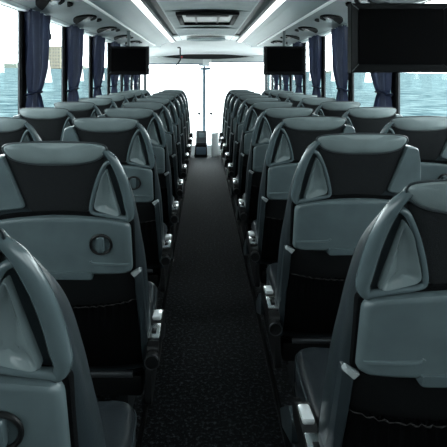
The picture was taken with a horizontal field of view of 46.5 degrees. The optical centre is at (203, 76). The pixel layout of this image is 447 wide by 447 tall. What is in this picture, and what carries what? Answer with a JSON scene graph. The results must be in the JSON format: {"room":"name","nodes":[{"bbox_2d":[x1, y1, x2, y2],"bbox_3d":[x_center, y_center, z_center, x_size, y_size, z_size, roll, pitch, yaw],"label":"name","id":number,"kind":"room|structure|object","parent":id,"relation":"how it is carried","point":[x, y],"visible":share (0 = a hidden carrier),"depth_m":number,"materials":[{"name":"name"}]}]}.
{"room":"vehicle interior","nodes":[
{"label":"vehicle interior","id":0,"kind":"room"},
{"bbox_2d":[10,0,169,46],"bbox_3d":[-0.915,-0.540,3.275,0.702,0.144,10.950,0,0,0],"label":"ceiling","id":1,"kind":"structure","parent":0,"point":[61,12],"depth_m":4.52,"materials":[{"name":"plastic"}]},
{"bbox_2d":[35,0,72,9],"bbox_3d":[-0.959,-0.471,3.313,0.232,0.023,0.561,0,0,-10],"label":"ceiling vent","id":2,"kind":"object","parent":1,"relation":"in","point":[41,4],"visible":1,"depth_m":3.29,"materials":[{"name":"black plastic"}]},
{"bbox_2d":[0,0,123,45],"bbox_3d":[-1.228,-0.459,3.400,0.075,0.022,11.200,0,0,0],"label":"trim","id":3,"kind":"structure","parent":1,"relation":"attached to","point":[8,3],"depth_m":3.56,"materials":[{"name":"white plastic"}]},
{"bbox_2d":[24,8,51,107],"bbox_3d":[-1.184,-0.110,3.789,0.112,0.700,0.596,0,0,3],"label":"window curtain","id":4,"kind":"object","parent":3,"relation":"hanging from","point":[36,24],"visible":0.95,"depth_m":3.63,"materials":[{"name":"blue fabric"}]},
{"bbox_2d":[66,25,83,101],"bbox_3d":[-1.184,-0.110,4.869,0.112,0.700,0.596,0,0,3],"label":"window curtain","id":5,"kind":"object","parent":3,"relation":"hanging from","point":[74,35],"visible":0.97,"depth_m":4.71,"materials":[{"name":"blue fabric"}]},
{"bbox_2d":[92,35,104,97],"bbox_3d":[-1.184,-0.110,5.949,0.112,0.700,0.596,0,0,3],"label":"window curtain","id":6,"kind":"object","parent":3,"relation":"hanging from","point":[98,42],"visible":0.93,"depth_m":5.78,"materials":[{"name":"blue fabric"}]},
{"bbox_2d":[110,41,119,92],"bbox_3d":[-1.184,-0.110,7.029,0.112,0.700,0.596,0,0,3],"label":"window curtain","id":7,"kind":"object","parent":3,"relation":"hanging from","point":[114,78],"visible":0.37,"depth_m":6.81,"materials":[{"name":"blue fabric"}]},
{"bbox_2d":[123,75,129,90],"bbox_3d":[-1.184,-0.110,8.109,0.112,0.700,0.596,0,0,3],"label":"window curtain","id":8,"kind":"object","parent":3,"relation":"hanging from","point":[126,78],"visible":0.41,"depth_m":7.88,"materials":[{"name":"blue fabric"}]},
{"bbox_2d":[133,75,138,89],"bbox_3d":[-1.184,-0.110,9.189,0.112,0.700,0.596,0,0,3],"label":"window curtain","id":9,"kind":"object","parent":3,"relation":"hanging from","point":[135,77],"visible":0.38,"depth_m":8.99,"materials":[{"name":"blue fabric"}]},
{"bbox_2d":[73,14,101,23],"bbox_3d":[-0.959,-0.471,4.263,0.232,0.023,0.561,0,0,-10],"label":"ceiling vent","id":10,"kind":"object","parent":1,"relation":"in","point":[77,19],"visible":1,"depth_m":4.17,"materials":[{"name":"grey plastic"}]},
{"bbox_2d":[97,26,119,32],"bbox_3d":[-0.959,-0.471,5.213,0.232,0.023,0.561,0,0,-10],"label":"ceiling vent","id":11,"kind":"object","parent":1,"relation":"in","point":[109,28],"visible":1,"depth_m":5.11,"materials":[{"name":"grey plastic"}]},
{"bbox_2d":[83,0,154,45],"bbox_3d":[-0.762,-0.493,2.950,0.012,0.018,10.300,0,0,0],"label":"trim","id":12,"kind":"structure","parent":1,"relation":"attached to","point":[86,1],"depth_m":4.34,"materials":[{"name":"white plastic"}]},
{"bbox_2d":[108,31,148,74],"bbox_3d":[-0.794,-0.257,5.476,0.430,0.466,0.057,0,0,0],"label":"monitor","id":13,"kind":"object","parent":1,"relation":"hanging from","point":[122,60],"visible":0.91,"depth_m":5.46,"materials":[{"name":"black plastic"}]},
{"bbox_2d":[132,0,173,41],"bbox_3d":[-0.528,-0.597,3.275,0.060,0.026,10.950,0,0,0],"label":"ceiling light strip","id":14,"kind":"object","parent":1,"relation":"attached to","point":[138,3],"visible":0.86,"depth_m":5.12,"materials":[{"name":"white plastic"}]},
{"bbox_2d":[96,150,190,446],"bbox_3d":[-0.742,1.380,3.550,1.008,0.160,11.500,0,0,0],"label":"floor","id":15,"kind":"structure","parent":0,"point":[138,405],"depth_m":2.10,"materials":[{"name":"carpet"}]},
{"bbox_2d":[0,117,41,154],"bbox_3d":[-0.982,0.743,2.797,0.518,1.115,0.758,0,0,0],"label":"seat","id":16,"kind":"object","parent":15,"relation":"on","point":[12,129],"visible":0.19,"depth_m":2.44,"materials":[{"name":"black fabric"}]},
{"bbox_2d":[13,107,75,140],"bbox_3d":[-0.982,0.743,3.552,0.518,1.115,0.758,0,0,0],"label":"seat","id":17,"kind":"object","parent":15,"relation":"on","point":[50,123],"visible":0.18,"depth_m":3.20,"materials":[{"name":"black plastic"}]},
{"bbox_2d":[0,227,136,446],"bbox_3d":[-0.399,0.743,1.053,0.553,1.115,0.758,0,0,0],"label":"seat","id":18,"kind":"object","parent":15,"relation":"on","point":[48,397],"visible":1,"depth_m":0.74,"materials":[{"name":"black fabric"}]},
{"bbox_2d":[97,401,135,446],"bbox_3d":[-0.418,0.955,1.195,0.485,0.157,0.470,0,0,0],"label":"seat cushion","id":19,"kind":"object","parent":18,"relation":"on","point":[118,418],"depth_m":1.33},
{"bbox_2d":[54,101,101,117],"bbox_3d":[-0.982,0.743,4.307,0.518,1.115,0.758,0,0,0],"label":"seat","id":20,"kind":"object","parent":15,"relation":"on","point":[78,109],"visible":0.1,"depth_m":3.94,"materials":[{"name":"black plastic"}]},
{"bbox_2d":[0,141,165,407],"bbox_3d":[-0.418,0.743,1.883,0.553,1.115,0.758,0,0,0],"label":"seat","id":21,"kind":"object","parent":15,"relation":"on","point":[71,205],"visible":0.82,"depth_m":1.58,"materials":[{"name":"black plastic"}]},
{"bbox_2d":[127,281,156,371],"bbox_3d":[-0.437,0.955,2.025,0.485,0.157,0.470,0,0,0],"label":"seat cushion","id":22,"kind":"object","parent":21,"relation":"on","point":[152,288],"depth_m":2.09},
{"bbox_2d":[78,98,117,114],"bbox_3d":[-0.982,0.743,5.062,0.518,1.115,0.758,0,0,0],"label":"seat","id":23,"kind":"object","parent":15,"relation":"on","point":[102,104],"visible":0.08,"depth_m":4.69,"materials":[{"name":"black plastic"}]},
{"bbox_2d":[96,95,128,107],"bbox_3d":[-0.982,0.743,5.817,0.518,1.115,0.758,0,0,0],"label":"seat","id":24,"kind":"object","parent":15,"relation":"on","point":[119,100],"visible":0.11,"depth_m":5.45,"materials":[{"name":"black plastic"}]},
{"bbox_2d":[62,117,172,291],"bbox_3d":[-0.442,0.743,2.797,0.553,1.115,0.758,0,0,0],"label":"seat","id":25,"kind":"object","parent":15,"relation":"on","point":[127,139],"visible":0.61,"depth_m":2.48,"materials":[{"name":"black plastic"}]},
{"bbox_2d":[153,223,165,272],"bbox_3d":[-0.461,0.955,2.939,0.485,0.157,0.470,0,0,0],"label":"seat cushion","id":26,"kind":"object","parent":25,"relation":"on","point":[156,270],"depth_m":2.75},
{"bbox_2d":[109,93,137,101],"bbox_3d":[-0.982,0.743,6.572,0.518,1.115,0.758,0,0,0],"label":"seat","id":27,"kind":"object","parent":15,"relation":"on","point":[131,97],"visible":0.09,"depth_m":6.20,"materials":[{"name":"black plastic"}]},
{"bbox_2d":[119,91,144,97],"bbox_3d":[-0.982,0.743,7.327,0.518,1.115,0.758,0,0,0],"label":"seat","id":28,"kind":"object","parent":15,"relation":"on","point":[139,94],"visible":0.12,"depth_m":6.96,"materials":[{"name":"black plastic"}]},
{"bbox_2d":[98,107,178,243],"bbox_3d":[-0.442,0.743,3.552,0.553,1.115,0.758,0,0,0],"label":"seat","id":29,"kind":"object","parent":15,"relation":"on","point":[146,117],"visible":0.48,"depth_m":3.25,"materials":[{"name":"black plastic"}]},
{"bbox_2d":[128,89,150,95],"bbox_3d":[-0.982,0.743,8.082,0.518,1.115,0.758,0,0,0],"label":"seat","id":30,"kind":"object","parent":15,"relation":"on","point":[145,92],"visible":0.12,"depth_m":7.71,"materials":[{"name":"black plastic"}]},
{"bbox_2d":[123,101,183,211],"bbox_3d":[-0.442,0.743,4.307,0.553,1.115,0.758,0,0,0],"label":"seat","id":31,"kind":"object","parent":15,"relation":"on","point":[159,108],"visible":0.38,"depth_m":4.01,"materials":[{"name":"black plastic"}]},
{"bbox_2d":[136,98,186,188],"bbox_3d":[-0.442,0.743,5.062,0.553,1.115,0.758,0,0,0],"label":"seat","id":32,"kind":"object","parent":15,"relation":"on","point":[182,168],"visible":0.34,"depth_m":4.77,"materials":[{"name":"black plastic"}]},
{"bbox_2d":[136,151,190,446],"bbox_3d":[-0.232,1.312,3.550,0.012,0.036,11.500,0,0,0],"label":"trim","id":33,"kind":"structure","parent":15,"relation":"attached to","point":[144,413],"depth_m":3.07,"materials":[{"name":"black plastic"}]},
{"bbox_2d":[145,95,188,171],"bbox_3d":[-0.442,0.743,5.817,0.553,1.115,0.758,0,0,0],"label":"seat","id":34,"kind":"object","parent":15,"relation":"on","point":[185,156],"visible":0.21,"depth_m":5.52,"materials":[{"name":"black plastic"}]},
{"bbox_2d":[152,93,190,157],"bbox_3d":[-0.442,0.743,6.572,0.553,1.115,0.758,0,0,0],"label":"seat","id":35,"kind":"object","parent":15,"relation":"on","point":[187,146],"visible":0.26,"depth_m":6.29,"materials":[{"name":"black plastic"}]},
{"bbox_2d":[158,91,191,145],"bbox_3d":[-0.442,0.743,7.327,0.553,1.115,0.758,0,0,0],"label":"seat","id":36,"kind":"object","parent":15,"relation":"on","point":[189,139],"visible":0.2,"depth_m":7.04,"materials":[{"name":"black plastic"}]},
{"bbox_2d":[163,89,192,141],"bbox_3d":[-0.442,0.743,8.082,0.553,1.115,0.758,0,0,0],"label":"seat","id":37,"kind":"object","parent":15,"relation":"on","point":[181,91],"visible":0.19,"depth_m":7.81,"materials":[{"name":"black plastic"}]},
{"bbox_2d":[156,56,210,62],"bbox_3d":[0.034,-0.400,10.830,2.560,0.200,0.060,0,0,0],"label":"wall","id":38,"kind":"structure","parent":0,"point":[204,60],"depth_m":10.80,"materials":[{"name":"white"}]},
{"bbox_2d":[144,66,266,130],"bbox_3d":[0.034,0.700,10.890,2.560,2.400,0.060,0,0,0],"label":"window","id":39,"kind":"structure","parent":38,"relation":"in","point":[204,71],"depth_m":10.86,"materials":[{"name":"glass"}]},
{"bbox_2d":[149,40,263,56],"bbox_3d":[0.034,-0.512,9.750,2.560,0.215,2.100,0,0,0],"label":"ceiling","id":40,"kind":"structure","parent":0,"point":[229,47],"depth_m":10.16,"materials":[{"name":"white plastic"}]},
{"bbox_2d":[149,57,202,64],"bbox_3d":[-0.596,-0.328,10.700,1.140,0.155,0.030,0,0,0],"label":"roller blind","id":41,"kind":"object","parent":40,"relation":"hanging from","point":[152,60],"visible":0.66,"depth_m":10.70,"materials":[{"name":"white fabric"}]},
{"bbox_2d":[162,54,248,58],"bbox_3d":[0.034,-0.415,10.630,1.960,0.100,0.060,0,0,0],"label":"sun visor","id":42,"kind":"object","parent":40,"relation":"attached to","point":[185,56],"visible":1,"depth_m":10.60,"materials":[{"name":"black plastic"}]},
{"bbox_2d":[211,55,263,62],"bbox_3d":[0.694,-0.367,10.700,1.080,0.155,0.030,0,0,0],"label":"roller blind","id":43,"kind":"object","parent":40,"relation":"hanging from","point":[252,58],"visible":0.89,"depth_m":10.70,"materials":[{"name":"white fabric"}]},
{"bbox_2d":[149,0,266,35],"bbox_3d":[0.034,-0.642,3.275,1.000,0.045,10.950,0,0,0],"label":"ceiling","id":44,"kind":"structure","parent":0,"point":[246,6],"depth_m":4.96,"materials":[{"name":"white plastic"}]},
{"bbox_2d":[141,0,175,40],"bbox_3d":[-0.479,-0.625,3.275,0.038,0.051,10.950,0,0,0],"label":"trim","id":45,"kind":"structure","parent":44,"relation":"attached to","point":[147,3],"depth_m":5.24,"materials":[{"name":"grey plastic"}]},
{"bbox_2d":[156,0,181,39],"bbox_3d":[-0.382,-0.634,3.275,0.024,0.033,10.950,0,0,0],"label":"trim","id":46,"kind":"structure","parent":44,"relation":"attached to","point":[158,2],"depth_m":5.27,"materials":[{"name":"plastic"}]},
{"bbox_2d":[173,35,238,40],"bbox_3d":[0.034,-0.629,8.300,1.060,0.059,0.900,0,0,0],"label":"ceiling panel","id":47,"kind":"object","parent":44,"relation":"attached to","point":[176,37],"visible":0.52,"depth_m":8.16,"materials":[{"name":"white plastic"}]},
{"bbox_2d":[187,37,224,40],"bbox_3d":[0.034,-0.593,8.210,0.612,0.031,0.420,0,0,0],"label":"console","id":48,"kind":"object","parent":47,"relation":"attached to","point":[196,38],"visible":1,"depth_m":8.01,"materials":[{"name":"plastic"}]},
{"bbox_2d":[173,9,241,10],"bbox_3d":[0.034,-0.630,4.902,0.820,0.022,0.005,0,0,0],"label":"trim","id":49,"kind":"structure","parent":44,"relation":"attached to","point":[195,9],"depth_m":4.90,"materials":[{"name":"plastic"}]},
{"bbox_2d":[176,11,239,24],"bbox_3d":[0.034,-0.622,5.550,0.620,0.040,1.040,0,0,0],"label":"roof hatch","id":50,"kind":"object","parent":44,"relation":"attached to","point":[184,17],"visible":0.92,"depth_m":5.51,"materials":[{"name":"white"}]},
{"bbox_2d":[231,0,259,38],"bbox_3d":[0.450,-0.634,3.275,0.024,0.033,10.950,0,0,0],"label":"trim","id":51,"kind":"structure","parent":44,"relation":"attached to","point":[255,5],"depth_m":5.23,"materials":[{"name":"plastic"}]},
{"bbox_2d":[142,155,283,446],"bbox_3d":[0.034,1.430,3.575,0.540,0.060,11.550,0,0,0],"label":"floor","id":52,"kind":"structure","parent":0,"point":[212,388],"depth_m":2.72,"materials":[{"name":"carpet"}]},
{"bbox_2d":[194,131,206,156],"bbox_3d":[-0.056,1.180,9.171,0.230,0.440,0.258,0,0,0],"label":"console","id":53,"kind":"object","parent":52,"relation":"on","point":[201,140],"visible":1,"depth_m":9.06,"materials":[{"name":"black plastic"}]},
{"bbox_2d":[212,132,218,156],"bbox_3d":[0.216,1.190,9.195,0.059,0.420,0.237,0,0,31],"label":"guard","id":54,"kind":"object","parent":52,"relation":"on","point":[215,136],"visible":1,"depth_m":9.13,"materials":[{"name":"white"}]},
{"bbox_2d":[221,150,295,446],"bbox_3d":[0.810,1.380,3.550,1.008,0.160,11.500,0,0,0],"label":"floor","id":55,"kind":"structure","parent":0,"point":[284,386],"depth_m":2.31,"materials":[{"name":"carpet"}]},
{"bbox_2d":[219,89,249,142],"bbox_3d":[0.510,0.743,8.142,0.553,1.115,0.758,0,0,0],"label":"seat","id":56,"kind":"object","parent":55,"relation":"on","point":[221,133],"visible":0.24,"depth_m":7.87,"materials":[{"name":"black plastic"}]},
{"bbox_2d":[220,91,254,149],"bbox_3d":[0.510,0.743,7.387,0.553,1.115,0.758,0,0,0],"label":"seat","id":57,"kind":"object","parent":55,"relation":"on","point":[223,139],"visible":0.2,"depth_m":7.12,"materials":[{"name":"black plastic"}]},
{"bbox_2d":[222,92,260,158],"bbox_3d":[0.510,0.743,6.632,0.553,1.115,0.758,0,0,0],"label":"seat","id":58,"kind":"object","parent":55,"relation":"on","point":[235,97],"visible":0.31,"depth_m":6.35,"materials":[{"name":"black plastic"}]},
{"bbox_2d":[224,95,267,169],"bbox_3d":[0.510,0.743,5.877,0.553,1.115,0.758,0,0,0],"label":"seat","id":59,"kind":"object","parent":55,"relation":"on","point":[228,155],"visible":0.26,"depth_m":5.60,"materials":[{"name":"black plastic"}]},
{"bbox_2d":[227,97,278,184],"bbox_3d":[0.510,0.743,5.122,0.553,1.115,0.758,0,0,0],"label":"seat","id":60,"kind":"object","parent":55,"relation":"on","point":[232,172],"visible":0.3,"depth_m":4.84,"materials":[{"name":"black plastic"}]},
{"bbox_2d":[220,150,290,446],"bbox_3d":[0.300,1.312,3.550,0.012,0.036,11.500,0,0,0],"label":"trim","id":61,"kind":"structure","parent":55,"relation":"attached to","point":[277,398],"depth_m":2.58,"materials":[{"name":"black plastic"}]},
{"bbox_2d":[231,101,292,209],"bbox_3d":[0.510,0.743,4.367,0.553,1.115,0.758,0,0,0],"label":"seat","id":62,"kind":"object","parent":55,"relation":"on","point":[238,185],"visible":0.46,"depth_m":4.08,"materials":[{"name":"black plastic"}]},
{"bbox_2d":[261,89,283,95],"bbox_3d":[1.050,0.743,8.142,0.518,1.115,0.758,0,0,0],"label":"seat","id":63,"kind":"object","parent":55,"relation":"on","point":[266,92],"visible":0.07,"depth_m":7.77,"materials":[{"name":"black plastic"}]},
{"bbox_2d":[236,107,318,240],"bbox_3d":[0.510,0.743,3.612,0.553,1.115,0.758,0,0,0],"label":"seat","id":64,"kind":"object","parent":55,"relation":"on","point":[267,121],"visible":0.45,"depth_m":3.32,"materials":[{"name":"black plastic"}]},
{"bbox_2d":[268,91,291,97],"bbox_3d":[1.050,0.743,7.387,0.518,1.115,0.758,0,0,0],"label":"seat","id":65,"kind":"object","parent":55,"relation":"on","point":[272,94],"visible":0.07,"depth_m":7.02,"materials":[{"name":"black plastic"}]},
{"bbox_2d":[276,92,303,101],"bbox_3d":[1.050,0.743,6.632,0.518,1.115,0.758,0,0,0],"label":"seat","id":66,"kind":"object","parent":55,"relation":"on","point":[281,96],"visible":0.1,"depth_m":6.26,"materials":[{"name":"black plastic"}]},
{"bbox_2d":[243,116,354,286],"bbox_3d":[0.510,0.743,2.857,0.553,1.115,0.758,0,0,0],"label":"seat","id":67,"kind":"object","parent":55,"relation":"on","point":[288,142],"visible":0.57,"depth_m":2.56,"materials":[{"name":"black plastic"}]},
{"bbox_2d":[252,219,266,267],"bbox_3d":[0.529,0.955,2.999,0.485,0.157,0.470,0,0,0],"label":"seat cushion","id":68,"kind":"object","parent":67,"relation":"on","point":[254,222],"depth_m":2.86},
{"bbox_2d":[285,94,317,106],"bbox_3d":[1.050,0.743,5.877,0.518,1.115,0.758,0,0,0],"label":"seat","id":69,"kind":"object","parent":55,"relation":"on","point":[295,99],"visible":0.12,"depth_m":5.51,"materials":[{"name":"black plastic"}]},
{"bbox_2d":[297,97,335,113],"bbox_3d":[1.050,0.743,5.122,0.518,1.115,0.758,0,0,0],"label":"seat","id":70,"kind":"object","parent":55,"relation":"on","point":[313,102],"visible":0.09,"depth_m":4.75,"materials":[{"name":"black plastic"}]},
{"bbox_2d":[314,101,360,116],"bbox_3d":[1.050,0.743,4.367,0.518,1.115,0.758,0,0,0],"label":"seat","id":71,"kind":"object","parent":55,"relation":"on","point":[331,108],"visible":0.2,"depth_m":4.00,"materials":[{"name":"black plastic"}]},
{"bbox_2d":[256,133,420,396],"bbox_3d":[0.510,0.743,2.102,0.553,1.115,0.758,0,0,0],"label":"seat","id":72,"kind":"object","parent":55,"relation":"on","point":[341,182],"visible":0.7,"depth_m":1.80,"materials":[{"name":"black plastic"}]},
{"bbox_2d":[266,263,291,339],"bbox_3d":[0.529,0.955,2.244,0.485,0.157,0.470,0,0,0],"label":"seat cushion","id":73,"kind":"object","parent":72,"relation":"on","point":[271,271],"depth_m":2.32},
{"bbox_2d":[280,179,446,446],"bbox_3d":[0.510,0.743,1.332,0.553,1.115,0.758,0,0,0],"label":"seat","id":74,"kind":"object","parent":55,"relation":"on","point":[381,380],"visible":1,"depth_m":1.05,"materials":[{"name":"black fabric"}]},
{"bbox_2d":[296,347,328,427],"bbox_3d":[0.529,0.955,1.474,0.485,0.157,0.470,0,0,0],"label":"seat cushion","id":75,"kind":"object","parent":74,"relation":"on","point":[311,362],"depth_m":1.56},
{"bbox_2d":[342,107,402,132],"bbox_3d":[1.050,0.743,3.612,0.518,1.115,0.758,0,0,0],"label":"seat","id":76,"kind":"object","parent":55,"relation":"on","point":[363,119],"visible":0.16,"depth_m":3.26,"materials":[{"name":"grey leather"}]},
{"bbox_2d":[380,116,446,180],"bbox_3d":[1.050,0.743,2.857,0.518,1.115,0.758,0,0,0],"label":"seat","id":77,"kind":"object","parent":55,"relation":"on","point":[428,134],"visible":0.18,"depth_m":2.52,"materials":[{"name":"black fabric"}]},
{"bbox_2d":[242,0,369,46],"bbox_3d":[0.983,-0.540,3.275,0.702,0.144,10.950,0,0,0],"label":"ceiling","id":78,"kind":"structure","parent":0,"point":[288,12],"depth_m":4.77,"materials":[{"name":"plastic"}]},
{"bbox_2d":[238,0,284,41],"bbox_3d":[0.596,-0.597,3.275,0.060,0.026,10.950,0,0,0],"label":"ceiling light strip","id":79,"kind":"object","parent":78,"relation":"attached to","point":[277,3],"visible":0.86,"depth_m":5.14,"materials":[{"name":"white plastic"}]},
{"bbox_2d":[264,31,304,74],"bbox_3d":[0.845,-0.256,5.476,0.430,0.468,0.057,0,0,0],"label":"monitor","id":80,"kind":"object","parent":78,"relation":"hanging from","point":[278,60],"visible":0.97,"depth_m":5.46,"materials":[{"name":"black plastic"}]},
{"bbox_2d":[257,0,335,45],"bbox_3d":[0.830,-0.493,2.950,0.012,0.018,10.300,0,0,0],"label":"trim","id":81,"kind":"structure","parent":78,"relation":"attached to","point":[330,1],"depth_m":4.35,"materials":[{"name":"white plastic"}]},
{"bbox_2d":[295,26,317,32],"bbox_3d":[1.027,-0.471,5.213,0.232,0.023,0.561,0,0,10],"label":"ceiling vent","id":82,"kind":"object","parent":78,"relation":"in","point":[302,28],"visible":1,"depth_m":5.11,"materials":[{"name":"grey plastic"}]},
{"bbox_2d":[315,14,342,23],"bbox_3d":[1.027,-0.471,4.263,0.232,0.023,0.561,0,0,10],"label":"ceiling vent","id":83,"kind":"object","parent":78,"relation":"in","point":[329,17],"visible":1,"depth_m":4.17,"materials":[{"name":"grey plastic"}]},
{"bbox_2d":[289,0,428,45],"bbox_3d":[1.296,-0.459,3.400,0.075,0.022,11.200,0,0,0],"label":"trim","id":84,"kind":"structure","parent":78,"relation":"attached to","point":[329,31],"depth_m":5.48,"materials":[{"name":"white plastic"}]},
{"bbox_2d":[273,75,278,88],"bbox_3d":[1.252,-0.110,9.189,0.112,0.700,0.596,0,0,-3],"label":"window curtain","id":85,"kind":"object","parent":84,"relation":"hanging from","point":[275,77],"visible":0.37,"depth_m":8.99,"materials":[{"name":"blue fabric"}]},
{"bbox_2d":[282,75,289,90],"bbox_3d":[1.252,-0.110,8.109,0.112,0.700,0.596,0,0,-3],"label":"window curtain","id":86,"kind":"object","parent":84,"relation":"hanging from","point":[285,78],"visible":0.34,"depth_m":7.91,"materials":[{"name":"blue fabric"}]},
{"bbox_2d":[293,41,302,92],"bbox_3d":[1.252,-0.110,7.029,0.112,0.700,0.596,0,0,-3],"label":"window curtain","id":87,"kind":"object","parent":84,"relation":"hanging from","point":[298,78],"visible":0.4,"depth_m":6.83,"materials":[{"name":"blue fabric"}]},
{"bbox_2d":[308,35,321,96],"bbox_3d":[1.252,-0.110,5.949,0.112,0.700,0.596,0,0,-3],"label":"window curtain","id":88,"kind":"object","parent":84,"relation":"hanging from","point":[315,42],"visible":0.94,"depth_m":5.79,"materials":[{"name":"blue fabric"}]},
{"bbox_2d":[331,25,348,100],"bbox_3d":[1.252,-0.110,4.869,0.112,0.700,0.596,0,0,-3],"label":"window curtain","id":89,"kind":"object","parent":84,"relation":"hanging from","point":[339,36],"visible":0.92,"depth_m":4.71,"materials":[{"name":"blue fabric"}]},
{"bbox_2d":[365,73,392,107],"bbox_3d":[1.252,-0.110,3.789,0.112,0.700,0.596,0,0,-3],"label":"window curtain","id":90,"kind":"object","parent":84,"relation":"hanging from","point":[382,82],"visible":0.41,"depth_m":3.63,"materials":[{"name":"blue fabric"}]},
{"bbox_2d":[345,0,374,6],"bbox_3d":[1.027,-0.471,3.313,0.232,0.023,0.561,0,0,10],"label":"ceiling vent","id":91,"kind":"object","parent":78,"relation":"in","point":[355,1],"visible":0.48,"depth_m":3.25,"materials":[{"name":"grey plastic"}]},
{"bbox_2d":[348,0,446,72],"bbox_3d":[0.842,-0.260,2.239,0.432,0.481,0.063,0,0,0],"label":"monitor","id":92,"kind":"object","parent":78,"relation":"hanging from","point":[385,36],"visible":1,"depth_m":2.22,"materials":[{"name":"black plastic"}]},
{"bbox_3d":[0.034,1.870,10.225,2.560,0.060,1.750,0,0,0],"label":"floor","id":93,"kind":"structure","parent":0,"visible":0},
{"bbox_2d":[191,135,220,154],"bbox_3d":[0.034,1.530,10.530,2.560,0.620,0.660,0,0,0],"label":"trim","id":94,"kind":"structure","parent":93,"relation":"on","point":[209,137],"depth_m":10.25,"materials":[{"name":"white"}]},
{"bbox_3d":[0.034,0.400,-2.230,2.560,2.200,0.060,0,0,0],"label":"wall","id":95,"kind":"structure","parent":0,"visible":0},
{"bbox_2d":[236,0,275,40],"bbox_3d":[0.547,-0.625,3.275,0.038,0.051,10.950,0,0,0],"label":"trim","id":96,"kind":"structure","parent":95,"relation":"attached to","point":[268,3],"depth_m":5.24,"materials":[{"name":"grey plastic"}]},
{"bbox_3d":[-1.276,0.600,4.350,0.060,2.600,13.100,0,0,0],"label":"wall","id":97,"kind":"structure","parent":0,"visible":0},
{"bbox_2d":[0,4,19,114],"bbox_3d":[-1.256,0.003,3.040,0.012,0.935,0.980,0,0,0],"label":"window","id":98,"kind":"structure","parent":97,"relation":"in","point":[0,4],"depth_m":3.52,"materials":[{"name":"clear glass"}]},
{"bbox_2d":[20,11,26,108],"bbox_3d":[-1.248,0.003,3.580,0.028,0.975,0.100,0,0,0],"label":"pillar","id":99,"kind":"structure","parent":97,"relation":"attached to","point":[23,85],"depth_m":3.54,"materials":[{"name":"black"}]},
{"bbox_2d":[51,22,62,101],"bbox_3d":[-1.256,0.003,4.120,0.012,0.935,0.980,0,0,0],"label":"window","id":100,"kind":"structure","parent":97,"relation":"in","point":[51,22],"depth_m":4.60,"materials":[{"name":"clear glass"}]},
{"bbox_2d":[63,26,67,101],"bbox_3d":[-1.248,0.003,4.660,0.028,0.975,0.100,0,0,0],"label":"pillar","id":101,"kind":"structure","parent":97,"relation":"attached to","point":[65,80],"depth_m":4.61,"materials":[{"name":"black"}]},
{"bbox_2d":[84,34,89,97],"bbox_3d":[-1.256,0.003,5.200,0.012,0.935,0.980,0,0,0],"label":"window","id":102,"kind":"structure","parent":97,"relation":"in","point":[84,34],"depth_m":5.68,"materials":[{"name":"clear glass"}]},
{"bbox_2d":[90,36,92,97],"bbox_3d":[-1.248,0.003,5.740,0.028,0.975,0.100,0,0,0],"label":"pillar","id":103,"kind":"structure","parent":97,"relation":"attached to","point":[91,74],"depth_m":5.70,"materials":[{"name":"black"}]},
{"bbox_2d":[106,42,107,94],"bbox_3d":[-1.256,0.003,6.280,0.012,0.935,0.980,0,0,0],"label":"window","id":104,"kind":"structure","parent":97,"relation":"in","point":[106,42],"depth_m":6.76,"materials":[{"name":"clear glass"}]},
{"bbox_2d":[108,43,110,94],"bbox_3d":[-1.248,0.003,6.820,0.028,0.975,0.100,0,0,0],"label":"pillar","id":105,"kind":"structure","parent":97,"relation":"attached to","point":[109,77],"depth_m":6.79,"materials":[{"name":"black"}]},
{"bbox_3d":[1.344,0.600,4.350,0.060,2.600,13.100,0,0,0],"label":"wall","id":106,"kind":"structure","parent":0,"visible":0},
{"bbox_2d":[305,42,306,94],"bbox_3d":[1.324,0.003,6.280,0.012,0.935,0.980,0,0,0],"label":"window","id":107,"kind":"structure","parent":106,"relation":"in","point":[305,42],"depth_m":6.76,"materials":[{"name":"clear glass"}]},
{"bbox_2d":[321,36,323,96],"bbox_3d":[1.316,0.003,5.740,0.028,0.975,0.100,0,0,0],"label":"pillar","id":108,"kind":"structure","parent":106,"relation":"attached to","point":[322,75],"depth_m":5.71,"materials":[{"name":"black"}]},
{"bbox_2d":[324,34,330,96],"bbox_3d":[1.324,0.003,5.200,0.012,0.935,0.980,0,0,0],"label":"window","id":109,"kind":"structure","parent":106,"relation":"in","point":[329,34],"depth_m":5.68,"materials":[{"name":"glass"}]},
{"bbox_2d":[348,73,352,101],"bbox_3d":[1.316,0.003,4.660,0.028,0.975,0.100,0,0,0],"label":"pillar","id":110,"kind":"structure","parent":106,"relation":"attached to","point":[350,77],"depth_m":4.62,"materials":[{"name":"black"}]},
{"bbox_2d":[391,73,397,113],"bbox_3d":[1.316,0.003,3.580,0.028,0.975,0.100,0,0,0],"label":"pillar","id":111,"kind":"structure","parent":106,"relation":"attached to","point":[394,85],"depth_m":3.55,"materials":[{"name":"black"}]},
{"bbox_2d":[398,0,432,114],"bbox_3d":[1.324,0.003,3.040,0.012,0.935,0.980,0,0,0],"label":"window","id":112,"kind":"structure","parent":106,"relation":"in","point":[429,0],"depth_m":3.52,"materials":[{"name":"clear glass"}]},
{"label":"outside","id":113,"kind":"structure","parent":0,"visible":0},
{"bbox_2d":[142,68,264,134],"bbox_3d":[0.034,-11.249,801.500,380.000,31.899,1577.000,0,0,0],"label":"windshield","id":114,"kind":"object","parent":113,"point":[219,82],"depth_m":110.38,"materials":[{"name":"glass"}]},
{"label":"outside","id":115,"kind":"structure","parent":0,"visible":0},
{"bbox_2d":[0,66,446,116],"bbox_3d":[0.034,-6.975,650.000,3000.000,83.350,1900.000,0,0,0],"label":"sea","id":116,"kind":"structure","parent":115,"point":[421,94],"depth_m":106.05,"materials":[{"name":"liquid"}]},
{"bbox_2d":[1,62,17,67],"bbox_3d":[-260.447,-14.319,707.000,20.192,10.237,26.000,0,0,0],"label":"shore","id":117,"kind":"structure","parent":116,"relation":"on","point":[4,65],"depth_m":693.98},
{"bbox_2d":[49,46,60,68],"bbox_3d":[-202.562,-26.333,700.000,24.200,30.200,17.000,0,0,0],"label":"waterfront building","id":118,"kind":"structure","parent":116,"relation":"on","point":[54,51],"depth_m":691.95,"materials":[{"name":"stone"}]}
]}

